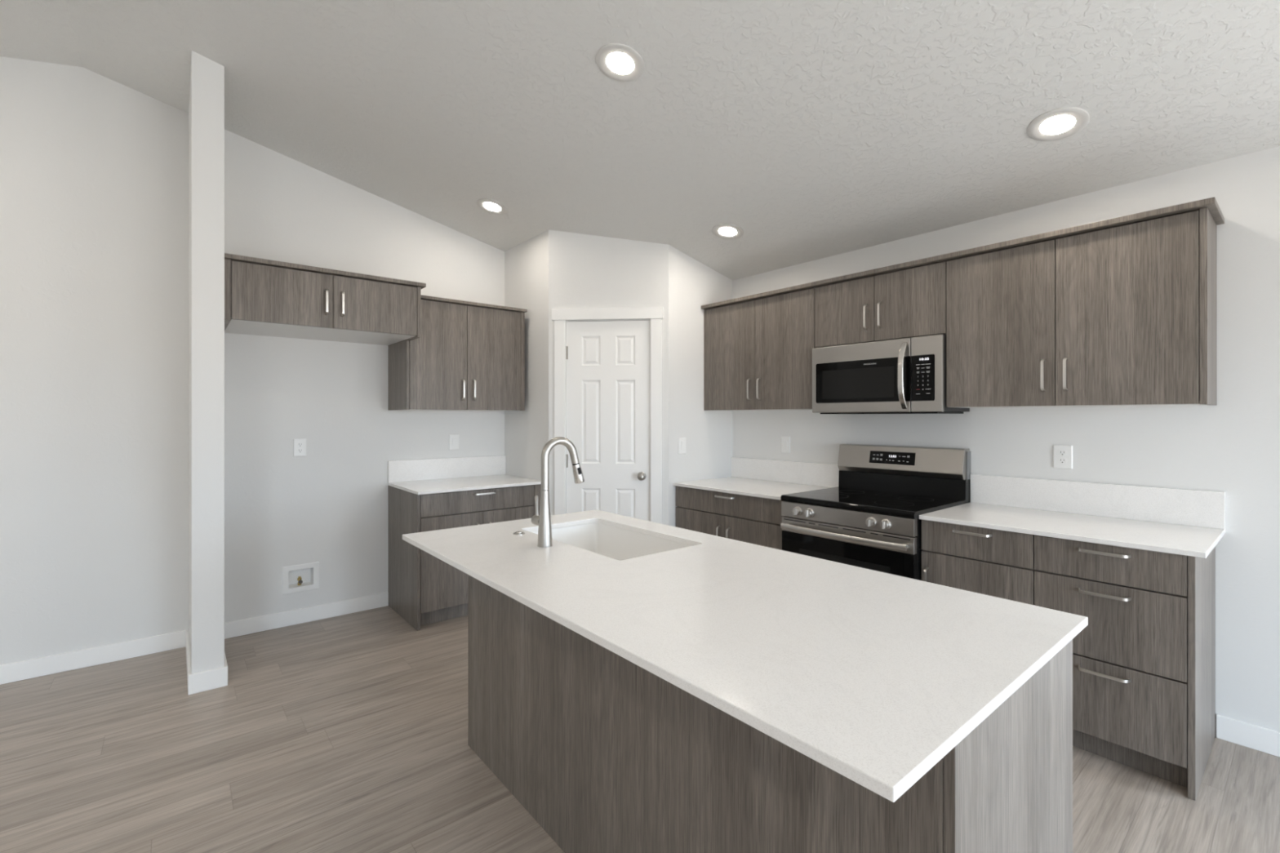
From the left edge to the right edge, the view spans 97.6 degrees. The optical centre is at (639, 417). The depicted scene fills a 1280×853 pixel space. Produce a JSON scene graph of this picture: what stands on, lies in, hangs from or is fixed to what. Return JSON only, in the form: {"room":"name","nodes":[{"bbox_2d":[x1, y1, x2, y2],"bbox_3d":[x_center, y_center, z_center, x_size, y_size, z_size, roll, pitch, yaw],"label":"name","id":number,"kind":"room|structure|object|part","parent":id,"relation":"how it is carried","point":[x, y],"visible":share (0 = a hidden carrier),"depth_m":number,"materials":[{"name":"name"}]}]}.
{"room":"kitchen","nodes":[
{"label":"kitchen","id":0,"kind":"room"},
{"bbox_2d":[188,50,224,674],"bbox_3d":[-2.397,-0.224,3.087,0.131,3.169,0.750,0,0,-40],"label":"wall","id":1,"kind":"structure","parent":0,"point":[206,87],"depth_m":2.80,"materials":[{"name":"white paint"}]},
{"bbox_2d":[186,630,227,695],"bbox_3d":[-2.388,1.311,3.077,0.157,0.098,0.750,0,0,-40],"label":"baseboard","id":2,"kind":"structure","parent":1,"relation":"attached to","point":[211,679],"depth_m":2.80,"materials":[{"name":"white wood"}]},
{"bbox_2d":[0,56,504,665],"bbox_3d":[-3.022,-0.273,3.139,7.721,3.266,0.130,0,0,-40],"label":"wall","id":3,"kind":"structure","parent":0,"point":[94,167],"depth_m":3.24,"materials":[{"name":"white paint"}]},
{"bbox_2d":[0,629,188,684],"bbox_3d":[-4.314,1.311,1.973,4.243,0.098,0.013,0,0,-40],"label":"baseboard","id":4,"kind":"structure","parent":3,"relation":"attached to","point":[68,661],"depth_m":3.05,"materials":[{"name":"white wood"}]},
{"bbox_2d":[293,438,306,457],"bbox_3d":[-2.243,0.200,3.696,0.075,0.118,0.008,0,0,-40],"label":"wall outlet","id":5,"kind":"object","parent":3,"relation":"attached to","point":[300,445],"visible":1,"depth_m":3.69,"materials":[{"name":"white plastic"}]},
{"bbox_2d":[297,442,302,447],"bbox_3d":[-2.241,0.180,3.694,0.034,0.029,0.002,0,0,-40],"label":"receptacle","id":6,"kind":"object","parent":5,"relation":"attached to","point":[299,444],"depth_m":3.69,"materials":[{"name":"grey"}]},
{"bbox_2d":[297,448,302,453],"bbox_3d":[-2.241,0.220,3.694,0.034,0.029,0.002,0,0,-40],"label":"receptacle","id":7,"kind":"object","parent":5,"relation":"attached to","point":[299,450],"depth_m":3.69,"materials":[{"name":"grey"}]},
{"bbox_2d":[282,561,319,595],"bbox_3d":[-2.263,1.061,3.730,0.212,0.180,0.081,0,0,-40],"label":"water supply box","id":8,"kind":"object","parent":3,"relation":"attached to","point":[301,577],"visible":1,"depth_m":3.73,"materials":[{"name":"white plastic"}]},
{"bbox_2d":[224,591,388,639],"bbox_3d":[-2.200,1.311,3.729,0.992,0.098,0.013,0,0,-40],"label":"baseboard","id":9,"kind":"structure","parent":3,"relation":"attached to","point":[284,619],"depth_m":3.70,"materials":[{"name":"white wood"}]},
{"bbox_2d":[224,253,426,345],"bbox_3d":[-1.971,-0.684,3.493,1.039,0.344,0.667,0,0,-40],"label":"upper cabinet","id":10,"kind":"object","parent":3,"relation":"attached to","point":[263,296],"visible":0.94,"depth_m":3.24,"materials":[{"name":"brown wood"}]},
{"bbox_3d":[-1.974,-0.673,3.112,0.478,0.307,0.019,0,0,-40],"label":"door","id":11,"kind":"part","parent":10,"relation":"part of","materials":[{"name":"brown wood"}]},
{"bbox_3d":[-1.994,-0.527,3.509,0.956,0.014,0.613,0,0,-40],"label":"panel","id":12,"kind":"part","parent":10,"relation":"part of","materials":[{"name":"white plastic"}]},
{"bbox_3d":[-1.802,-0.665,3.222,0.012,0.148,0.034,0,0,-40],"label":"handle","id":13,"kind":"part","parent":10,"relation":"part of","materials":[{"name":"silver metal"}]},
{"bbox_3d":[-1.737,-0.665,3.275,0.012,0.148,0.034,0,0,-40],"label":"handle","id":14,"kind":"part","parent":10,"relation":"part of","materials":[{"name":"silver metal"}]},
{"bbox_3d":[-1.606,-0.673,3.418,0.473,0.307,0.019,0,0,-40],"label":"door","id":15,"kind":"part","parent":10,"relation":"part of","materials":[{"name":"brown wood"}]},
{"bbox_3d":[-1.610,-0.672,3.814,0.022,0.320,0.634,0,0,-40],"label":"panel","id":16,"kind":"part","parent":10,"relation":"part of","materials":[{"name":"brown wood"}]},
{"bbox_2d":[387,455,506,482],"bbox_3d":[-1.464,0.393,4.334,0.915,0.156,0.020,0,0,-40],"label":"backsplash","id":17,"kind":"structure","parent":3,"relation":"attached to","point":[409,470],"depth_m":4.30,"materials":[{"name":"white stone"}]},
{"bbox_2d":[448,434,459,449],"bbox_3d":[-1.444,0.193,4.357,0.082,0.122,0.012,0,0,-40],"label":"wall switch","id":18,"kind":"object","parent":3,"relation":"attached to","point":[454,439],"visible":1,"depth_m":4.35,"materials":[{"name":"white plastic"}]},
{"bbox_2d":[388,294,527,411],"bbox_3d":[-1.336,-0.438,4.157,0.881,0.773,0.457,0,0,-40],"label":"upper cabinet","id":19,"kind":"object","parent":3,"relation":"attached to","point":[468,355],"visible":0.97,"depth_m":3.98,"materials":[{"name":"brown wood"}]},
{"bbox_3d":[-1.679,-0.426,3.893,0.016,0.751,0.424,0,0,-40],"label":"panel","id":20,"kind":"part","parent":19,"relation":"part of","materials":[{"name":"brown wood"}]},
{"bbox_3d":[-1.390,-0.425,3.870,0.395,0.745,0.019,0,0,-40],"label":"door","id":21,"kind":"part","parent":19,"relation":"part of","materials":[{"name":"brown wood"}]},
{"bbox_3d":[-1.352,-0.058,4.179,0.852,0.012,0.403,0,0,-40],"label":"panel","id":22,"kind":"part","parent":19,"relation":"part of","materials":[{"name":"white wood"}]},
{"bbox_3d":[-1.247,-0.195,3.956,0.012,0.148,0.034,0,0,-40],"label":"handle","id":23,"kind":"part","parent":19,"relation":"part of","materials":[{"name":"silver metal"}]},
{"bbox_3d":[-1.185,-0.198,4.007,0.012,0.148,0.034,0,0,-40],"label":"handle","id":24,"kind":"part","parent":19,"relation":"part of","materials":[{"name":"silver metal"}]},
{"bbox_3d":[-1.075,-0.425,4.132,0.419,0.745,0.019,0,0,-40],"label":"door","id":25,"kind":"part","parent":19,"relation":"part of","materials":[{"name":"brown wood"}]},
{"bbox_2d":[504,230,548,480],"bbox_3d":[-0.851,-0.005,4.399,0.110,2.731,0.706,0,0,-40],"label":"wall","id":26,"kind":"structure","parent":0,"point":[526,264],"depth_m":4.29,"materials":[{"name":"white paint"}]},
{"bbox_2d":[548,229,668,525],"bbox_3d":[-0.226,-0.005,4.107,0.877,2.731,0.110,0,0,5],"label":"wall","id":27,"kind":"structure","parent":0,"point":[586,271],"depth_m":4.06,"materials":[{"name":"white paint"}]},
{"bbox_2d":[551,306,663,524],"bbox_3d":[-0.237,0.286,4.042,0.814,2.148,0.023,0,0,5],"label":"trim","id":28,"kind":"structure","parent":27,"relation":"attached to","point":[559,316],"depth_m":4.02,"materials":[{"name":"white wood"}]},
{"bbox_2d":[565,319,650,521],"bbox_3d":[-0.231,0.328,4.077,0.628,2.064,0.170,0,0,5],"label":"door","id":29,"kind":"structure","parent":27,"relation":"in","point":[608,362],"depth_m":4.07,"materials":[{"name":"white wood"}]},
{"bbox_3d":[0.009,0.424,4.005,0.062,0.062,0.072,0,0,5],"label":"knob","id":30,"kind":"part","parent":29,"relation":"part of","materials":[{"name":"silver metal"}]},
{"bbox_2d":[0,0,1279,279],"bbox_3d":[-0.641,-1.581,0.170,7.891,1.049,7.781,0,0,-40],"label":"ceiling","id":31,"kind":"structure","parent":0,"point":[814,129],"depth_m":2.57,"materials":[{"name":"white paint"}]},
{"bbox_2d":[476,198,506,214],"bbox_3d":[-1.024,-1.457,3.878,0.204,0.049,0.208,0,0,-36],"label":"recessed light","id":32,"kind":"object","parent":31,"relation":"in","point":[492,206],"visible":1,"depth_m":3.87,"materials":[{"name":"white plastic"}]},
{"bbox_2d":[595,43,644,81],"bbox_3d":[-0.085,-1.507,2.385,0.204,0.049,0.208,0,0,-36],"label":"recessed light","id":33,"kind":"object","parent":31,"relation":"in","point":[620,62],"visible":1,"depth_m":2.38,"materials":[{"name":"white plastic"}]},
{"bbox_2d":[711,223,743,239],"bbox_3d":[0.576,-1.220,3.680,0.204,0.049,0.208,0,0,-36],"label":"recessed light","id":34,"kind":"object","parent":31,"relation":"in","point":[725,231],"visible":1,"depth_m":3.67,"materials":[{"name":"white plastic"}]},
{"bbox_2d":[1026,106,1088,141],"bbox_3d":[1.733,-1.214,2.327,0.204,0.049,0.208,0,0,-36],"label":"recessed light","id":35,"kind":"object","parent":31,"relation":"in","point":[1056,124],"visible":1,"depth_m":2.32,"materials":[{"name":"white plastic"}]},
{"bbox_2d":[0,605,1279,852],"bbox_3d":[-0.641,1.390,0.170,7.891,0.060,7.781,0,0,-40],"label":"floor","id":36,"kind":"structure","parent":0,"point":[348,733],"depth_m":2.15,"materials":[{"name":"wood"}]},
{"bbox_2d":[388,484,541,631],"bbox_3d":[-1.258,0.926,4.087,0.912,0.868,0.664,0,0,-40],"label":"base cabinet","id":37,"kind":"object","parent":36,"relation":"on","point":[424,589],"visible":0.52,"depth_m":3.74,"materials":[{"name":"brown wood"}]},
{"bbox_3d":[-1.612,0.926,3.815,0.020,0.868,0.631,0,0,-40],"label":"panel","id":38,"kind":"part","parent":37,"relation":"part of","materials":[{"name":"brown wood"}]},
{"bbox_3d":[-1.245,0.951,3.721,0.420,0.606,0.019,0,0,-40],"label":"door","id":39,"kind":"part","parent":37,"relation":"part of","materials":[{"name":"brown wood"}]},
{"bbox_2d":[387,455,541,494],"bbox_3d":[-1.262,0.403,4.090,0.915,0.176,0.654,0,0,-40],"label":"countertop","id":40,"kind":"structure","parent":37,"relation":"on","point":[428,476],"depth_m":4.19,"materials":[{"name":"white stone"}]},
{"bbox_3d":[-1.094,0.569,3.847,0.814,0.146,0.019,0,0,-40],"label":"drawer","id":41,"kind":"part","parent":37,"relation":"part of","materials":[{"name":"brown wood"}]},
{"bbox_3d":[-1.060,0.522,3.841,0.161,0.012,0.034,0,0,-40],"label":"handle","id":42,"kind":"part","parent":37,"relation":"part of","materials":[{"name":"silver metal"}]},
{"bbox_3d":[-0.931,0.951,3.982,0.391,0.606,0.019,0,0,-40],"label":"door","id":43,"kind":"part","parent":37,"relation":"part of","materials":[{"name":"brown wood"}]},
{"bbox_2d":[675,485,783,550],"bbox_3d":[0.787,0.926,3.874,0.660,0.868,0.951,0,0,-40],"label":"base cabinet","id":44,"kind":"object","parent":36,"relation":"on","point":[753,520],"visible":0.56,"depth_m":3.64,"materials":[{"name":"brown wood"}]},
{"bbox_3d":[0.414,0.951,3.872,0.019,0.606,0.469,0,0,-40],"label":"door","id":45,"kind":"part","parent":44,"relation":"part of","materials":[{"name":"brown wood"}]},
{"bbox_3d":[0.518,0.794,3.707,0.034,0.148,0.012,0,0,-40],"label":"handle","id":46,"kind":"part","parent":44,"relation":"part of","materials":[{"name":"silver metal"}]},
{"bbox_3d":[0.549,0.522,3.669,0.034,0.012,0.161,0,0,-40],"label":"handle","id":47,"kind":"part","parent":44,"relation":"part of","materials":[{"name":"silver metal"}]},
{"bbox_3d":[0.573,0.794,3.641,0.034,0.148,0.012,0,0,-40],"label":"handle","id":48,"kind":"part","parent":44,"relation":"part of","materials":[{"name":"silver metal"}]},
{"bbox_3d":[0.567,0.569,3.688,0.019,0.146,0.946,0,0,-40],"label":"drawer","id":49,"kind":"part","parent":44,"relation":"part of","materials":[{"name":"brown wood"}]},
{"bbox_3d":[0.718,0.951,3.507,0.019,0.606,0.474,0,0,-40],"label":"door","id":50,"kind":"part","parent":44,"relation":"part of","materials":[{"name":"brown wood"}]},
{"bbox_2d":[672,457,839,500],"bbox_3d":[0.791,0.403,3.877,0.650,0.176,0.954,0,0,-40],"label":"countertop","id":51,"kind":"structure","parent":44,"relation":"on","point":[757,477],"depth_m":3.94,"materials":[{"name":"white stone"}]},
{"bbox_2d":[467,574,1072,852],"bbox_3d":[0.144,0.926,1.811,0.664,0.868,1.886,0,0,-40],"label":"base cabinet","id":52,"kind":"object","parent":36,"relation":"on","point":[605,753],"visible":0.42,"depth_m":1.31,"materials":[{"name":"brown wood"}]},
{"bbox_2d":[402,509,1088,802],"bbox_3d":[0.051,0.481,1.787,0.955,0.020,2.002,0,0,-40],"label":"countertop","id":53,"kind":"structure","parent":52,"relation":"on","point":[873,677],"depth_m":1.23,"materials":[{"name":"white stone"}]},
{"bbox_2d":[512,531,524,535],"bbox_3d":[-0.488,0.466,2.262,0.047,0.009,0.047,0,0,-40],"label":"switch","id":54,"kind":"object","parent":53,"relation":"on","point":[517,533],"visible":1,"depth_m":2.25,"materials":[{"name":"grey metal"}]},
{"bbox_2d":[531,436,584,547],"bbox_3d":[-0.308,0.272,2.117,0.198,0.398,0.100,0,0,-40],"label":"kitchen faucet","id":55,"kind":"object","parent":53,"relation":"on","point":[543,521],"visible":1,"depth_m":2.04,"materials":[{"name":"silver metal"}]},
{"bbox_3d":[-0.379,0.385,2.091,0.036,0.036,0.051,0,0,-40],"label":"valve stem","id":56,"kind":"part","parent":55,"relation":"part of","materials":[{"name":"silver metal"}]},
{"bbox_3d":[-0.387,0.333,2.100,0.013,0.077,0.017,0,0,-40],"label":"lever","id":57,"kind":"part","parent":55,"relation":"part of","materials":[{"name":"silver metal"}]},
{"bbox_2d":[531,522,691,560],"bbox_3d":[-0.134,0.595,2.231,0.455,0.206,0.746,0,0,-40],"label":"sink","id":58,"kind":"object","parent":53,"relation":"in","point":[610,541],"visible":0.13,"depth_m":2.50,"materials":[{"name":"white ceramic"}]},
{"bbox_3d":[0.741,0.926,1.092,0.664,0.868,0.018,0,0,-40],"label":"panel","id":59,"kind":"part","parent":52,"relation":"part of","materials":[{"name":"brown wood"}]},
{"bbox_2d":[780,444,970,580],"bbox_3d":[1.309,0.767,3.172,0.747,1.186,0.766,0,0,-40],"label":"range","id":60,"kind":"object","parent":36,"relation":"on","point":[871,521],"visible":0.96,"depth_m":3.10,"materials":[{"name":"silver metal"}]},
{"bbox_3d":[0.886,0.531,3.167,0.028,0.051,0.051,0,0,-40],"label":"knob","id":61,"kind":"part","parent":60,"relation":"part of","materials":[{"name":"silver metal"}]},
{"bbox_3d":[0.935,0.531,3.107,0.028,0.051,0.051,0,0,-40],"label":"knob","id":62,"kind":"part","parent":60,"relation":"part of","materials":[{"name":"silver metal"}]},
{"bbox_3d":[1.035,0.624,2.944,0.034,0.031,0.717,0,0,-40],"label":"oven handle","id":63,"kind":"part","parent":60,"relation":"part of","materials":[{"name":"silver metal"}]},
{"bbox_3d":[1.080,0.618,2.982,0.032,0.080,0.760,0,0,-40],"label":"oven door","id":64,"kind":"part","parent":60,"relation":"part of","materials":[{"name":"silver metal"}]},
{"bbox_3d":[1.080,0.897,2.982,0.030,0.476,0.760,0,0,-40],"label":"oven glass","id":65,"kind":"part","parent":60,"relation":"part of","materials":[{"name":"black glass"}]},
{"bbox_3d":[1.164,0.531,2.832,0.028,0.051,0.051,0,0,-40],"label":"knob","id":66,"kind":"part","parent":60,"relation":"part of","materials":[{"name":"silver metal"}]},
{"bbox_2d":[780,486,966,519],"bbox_3d":[1.307,0.470,3.170,0.633,0.036,0.766,0,0,-40],"label":"cooktop","id":67,"kind":"object","parent":60,"relation":"in","point":[882,503],"depth_m":3.07,"materials":[{"name":"black glass"}]},
{"bbox_3d":[1.212,0.531,2.774,0.028,0.051,0.051,0,0,-40],"label":"knob","id":68,"kind":"part","parent":60,"relation":"part of","materials":[{"name":"silver metal"}]},
{"bbox_2d":[921,519,1035,605],"bbox_3d":[1.738,0.926,2.728,0.660,0.868,0.460,0,0,-40],"label":"base cabinet","id":69,"kind":"object","parent":36,"relation":"on","point":[997,563],"visible":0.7,"depth_m":2.52,"materials":[{"name":"brown wood"}]},
{"bbox_3d":[1.369,0.794,2.681,0.034,0.148,0.012,0,0,-40],"label":"handle","id":70,"kind":"part","parent":69,"relation":"part of","materials":[{"name":"silver metal"}]},
{"bbox_3d":[1.494,0.524,2.531,0.034,0.012,0.161,0,0,-40],"label":"handle","id":71,"kind":"part","parent":69,"relation":"part of","materials":[{"name":"silver metal"}]},
{"bbox_3d":[1.517,0.569,2.544,0.019,0.146,0.459,0,0,-40],"label":"drawer","id":72,"kind":"part","parent":69,"relation":"part of","materials":[{"name":"brown wood"}]},
{"bbox_3d":[1.517,0.951,2.544,0.019,0.606,0.459,0,0,-40],"label":"door","id":73,"kind":"part","parent":69,"relation":"part of","materials":[{"name":"brown wood"}]},
{"bbox_2d":[1034,534,1215,800],"bbox_3d":[2.042,0.926,2.362,0.660,0.868,0.486,0,0,-40],"label":"base cabinet","id":74,"kind":"object","parent":36,"relation":"on","point":[1144,660],"visible":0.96,"depth_m":2.13,"materials":[{"name":"brown wood"}]},
{"bbox_2d":[919,474,1225,558],"bbox_3d":[1.907,0.403,2.533,0.650,0.176,0.978,0,0,-40],"label":"countertop","id":75,"kind":"structure","parent":74,"relation":"on","point":[1180,522],"depth_m":2.54,"materials":[{"name":"white stone"}]},
{"bbox_3d":[1.794,0.996,2.171,0.034,0.012,0.161,0,0,-40],"label":"handle","id":76,"kind":"part","parent":74,"relation":"part of","materials":[{"name":"silver metal"}]},
{"bbox_3d":[1.794,0.688,2.171,0.034,0.012,0.161,0,0,-40],"label":"handle","id":77,"kind":"part","parent":74,"relation":"part of","materials":[{"name":"silver metal"}]},
{"bbox_3d":[1.794,0.526,2.171,0.034,0.012,0.161,0,0,-40],"label":"handle","id":78,"kind":"part","parent":74,"relation":"part of","materials":[{"name":"silver metal"}]},
{"bbox_3d":[1.814,0.798,2.187,0.019,0.302,0.463,0,0,-40],"label":"drawer","id":79,"kind":"part","parent":74,"relation":"part of","materials":[{"name":"brown wood"}]},
{"bbox_3d":[1.814,0.569,2.187,0.019,0.146,0.463,0,0,-40],"label":"drawer","id":80,"kind":"part","parent":74,"relation":"part of","materials":[{"name":"brown wood"}]},
{"bbox_3d":[1.814,1.106,2.187,0.019,0.301,0.463,0,0,-40],"label":"drawer","id":81,"kind":"part","parent":74,"relation":"part of","materials":[{"name":"brown wood"}]},
{"bbox_3d":[2.204,0.926,2.193,0.627,0.868,0.020,0,0,-40],"label":"panel","id":82,"kind":"part","parent":74,"relation":"part of","materials":[{"name":"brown wood"}]},
{"bbox_2d":[668,244,733,527],"bbox_3d":[0.436,0.061,4.274,0.690,2.598,0.110,0,0,-40],"label":"wall","id":83,"kind":"structure","parent":0,"point":[692,284],"depth_m":4.16,"materials":[{"name":"white paint"}]},
{"bbox_2d":[678,437,685,453],"bbox_3d":[0.311,0.208,4.091,0.075,0.120,0.012,0,0,-40],"label":"wall switch","id":84,"kind":"object","parent":83,"relation":"attached to","point":[682,441],"visible":1,"depth_m":4.08,"materials":[{"name":"white plastic"}]},
{"bbox_2d":[733,146,1279,732],"bbox_3d":[2.370,0.136,2.587,0.130,2.449,7.611,0,0,-40],"label":"wall","id":85,"kind":"structure","parent":0,"point":[1231,446],"depth_m":2.44,"materials":[{"name":"white paint"}]},
{"bbox_2d":[703,288,814,410],"bbox_3d":[0.901,-0.434,3.969,0.362,0.764,0.951,0,0,-40],"label":"upper cabinet","id":86,"kind":"object","parent":85,"relation":"attached to","point":[757,353],"visible":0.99,"depth_m":3.81,"materials":[{"name":"brown wood"}]},
{"bbox_3d":[0.654,-0.431,4.050,0.019,0.758,0.461,0,0,-40],"label":"door","id":87,"kind":"part","parent":86,"relation":"part of","materials":[{"name":"brown wood"}]},
{"bbox_3d":[0.755,-0.195,3.888,0.034,0.148,0.012,0,0,-40],"label":"handle","id":88,"kind":"part","parent":86,"relation":"part of","materials":[{"name":"silver metal"}]},
{"bbox_3d":[0.808,-0.195,3.823,0.034,0.148,0.012,0,0,-40],"label":"handle","id":89,"kind":"part","parent":86,"relation":"part of","materials":[{"name":"silver metal"}]},
{"bbox_3d":[0.922,-0.058,3.986,0.308,0.012,0.951,0,0,-40],"label":"panel","id":90,"kind":"part","parent":86,"relation":"part of","materials":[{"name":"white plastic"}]},
{"bbox_3d":[0.951,-0.431,3.693,0.019,0.758,0.462,0,0,-40],"label":"door","id":91,"kind":"part","parent":86,"relation":"part of","materials":[{"name":"brown wood"}]},
{"bbox_2d":[731,457,839,487],"bbox_3d":[1.033,0.393,4.078,0.020,0.156,0.954,0,0,-40],"label":"backsplash","id":92,"kind":"structure","parent":85,"relation":"attached to","point":[819,474],"depth_m":4.03,"materials":[{"name":"white stone"}]},
{"bbox_2d":[781,435,790,453],"bbox_3d":[1.053,0.197,4.061,0.012,0.120,0.078,0,0,-40],"label":"wall switch","id":93,"kind":"object","parent":85,"relation":"attached to","point":[785,440],"visible":1,"depth_m":4.06,"materials":[{"name":"white plastic"}]},
{"bbox_2d":[814,261,946,347],"bbox_3d":[1.454,-0.626,3.303,0.362,0.379,0.772,0,0,-40],"label":"upper cabinet","id":94,"kind":"object","parent":85,"relation":"attached to","point":[909,303],"visible":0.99,"depth_m":3.17,"materials":[{"name":"brown wood"}]},
{"bbox_3d":[1.224,-0.624,3.363,0.019,0.373,0.384,0,0,-40],"label":"door","id":95,"kind":"part","parent":94,"relation":"part of","materials":[{"name":"brown wood"}]},
{"bbox_3d":[1.300,-0.580,3.231,0.034,0.148,0.012,0,0,-40],"label":"handle","id":96,"kind":"part","parent":94,"relation":"part of","materials":[{"name":"silver metal"}]},
{"bbox_3d":[1.354,-0.580,3.166,0.034,0.148,0.012,0,0,-40],"label":"handle","id":97,"kind":"part","parent":94,"relation":"part of","materials":[{"name":"silver metal"}]},
{"bbox_3d":[1.475,-0.443,3.320,0.308,0.012,0.772,0,0,-40],"label":"panel","id":98,"kind":"part","parent":94,"relation":"part of","materials":[{"name":"brown wood"}]},
{"bbox_2d":[812,334,969,414],"bbox_3d":[1.431,-0.226,3.281,0.423,0.411,0.770,0,0,-40],"label":"microwave oven","id":99,"kind":"object","parent":94,"relation":"attached to","point":[906,375],"visible":1,"depth_m":3.13,"materials":[{"name":"grey metal"}]},
{"bbox_3d":[1.271,-0.229,3.255,0.024,0.401,0.606,0,0,-40],"label":"door","id":100,"kind":"part","parent":99,"relation":"part of","materials":[{"name":"silver metal"}]},
{"bbox_3d":[1.270,-0.208,3.236,0.002,0.243,0.576,0,0,-40],"label":"door glass","id":101,"kind":"part","parent":99,"relation":"part of","materials":[{"name":"black glass"}]},
{"bbox_3d":[1.415,-0.226,3.018,0.062,0.362,0.031,0,0,-40],"label":"handle","id":102,"kind":"part","parent":99,"relation":"part of","materials":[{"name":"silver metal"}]},
{"bbox_3d":[1.496,-0.208,2.964,0.002,0.243,0.122,0,0,-40],"label":"control panel","id":103,"kind":"part","parent":99,"relation":"part of","materials":[{"name":"black glass"}]},
{"bbox_3d":[1.517,-0.229,2.958,0.024,0.401,0.161,0,0,-40],"label":"control frame","id":104,"kind":"part","parent":99,"relation":"part of","materials":[{"name":"silver metal"}]},
{"bbox_3d":[1.472,-0.624,3.066,0.019,0.373,0.384,0,0,-40],"label":"door","id":105,"kind":"part","parent":94,"relation":"part of","materials":[{"name":"brown wood"}]},
{"bbox_2d":[701,196,1224,309],"bbox_3d":[1.463,-0.829,3.293,0.361,0.024,2.711,0,0,-40],"label":"crown molding","id":106,"kind":"structure","parent":94,"relation":"attached to","point":[1211,203],"depth_m":2.66,"materials":[{"name":"brown wood"}]},
{"bbox_2d":[1053,444,1072,469],"bbox_3d":[2.108,0.197,2.794,0.008,0.118,0.080,0,0,-40],"label":"wall outlet","id":107,"kind":"object","parent":85,"relation":"attached to","point":[1062,454],"visible":1,"depth_m":2.79,"materials":[{"name":"white plastic"}]},
{"bbox_2d":[1057,449,1066,456],"bbox_3d":[2.105,0.177,2.792,0.002,0.029,0.034,0,0,-40],"label":"receptacle","id":108,"kind":"object","parent":107,"relation":"attached to","point":[1060,452],"depth_m":2.79,"materials":[{"name":"grey plastic"}]},
{"bbox_2d":[1057,457,1066,463],"bbox_3d":[2.105,0.217,2.792,0.002,0.029,0.034,0,0,-40],"label":"receptacle","id":109,"kind":"object","parent":107,"relation":"attached to","point":[1060,460],"depth_m":2.79,"materials":[{"name":"grey plastic"}]},
{"bbox_2d":[946,207,1217,408],"bbox_3d":[2.009,-0.433,2.635,0.362,0.765,0.956,0,0,-40],"label":"upper cabinet","id":110,"kind":"object","parent":85,"relation":"attached to","point":[1126,315],"visible":1,"depth_m":2.44,"materials":[{"name":"brown wood"}]},
{"bbox_3d":[1.746,-0.431,2.735,0.019,0.758,0.466,0,0,-40],"label":"door","id":111,"kind":"part","parent":110,"relation":"part of","materials":[{"name":"brown wood"}]},
{"bbox_3d":[1.849,-0.194,2.571,0.034,0.148,0.012,0,0,-40],"label":"handle","id":112,"kind":"part","parent":110,"relation":"part of","materials":[{"name":"silver metal"}]},
{"bbox_3d":[1.902,-0.194,2.506,0.034,0.148,0.012,0,0,-40],"label":"handle","id":113,"kind":"part","parent":110,"relation":"part of","materials":[{"name":"silver metal"}]},
{"bbox_3d":[2.029,-0.058,2.653,0.308,0.012,0.956,0,0,-40],"label":"panel","id":114,"kind":"part","parent":110,"relation":"part of","materials":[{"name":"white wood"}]},
{"bbox_3d":[2.045,-0.431,2.375,0.019,0.758,0.463,0,0,-40],"label":"door","id":115,"kind":"part","parent":110,"relation":"part of","materials":[{"name":"brown wood"}]},
{"bbox_3d":[2.320,-0.433,2.286,0.329,0.765,0.021,0,0,-40],"label":"panel","id":116,"kind":"part","parent":110,"relation":"part of","materials":[{"name":"brown wood"}]},
{"bbox_2d":[970,474,1225,529],"bbox_3d":[2.149,0.393,2.734,0.020,0.156,0.978,0,0,-40],"label":"backsplash","id":117,"kind":"structure","parent":85,"relation":"attached to","point":[1194,508],"depth_m":2.65,"materials":[{"name":"white stone"}]},
{"bbox_2d":[1215,714,1279,757],"bbox_3d":[2.770,1.311,1.993,0.013,0.098,1.008,0,0,-40],"label":"baseboard","id":118,"kind":"structure","parent":85,"relation":"attached to","point":[1258,738],"depth_m":2.31,"materials":[{"name":"white"}]}
]}

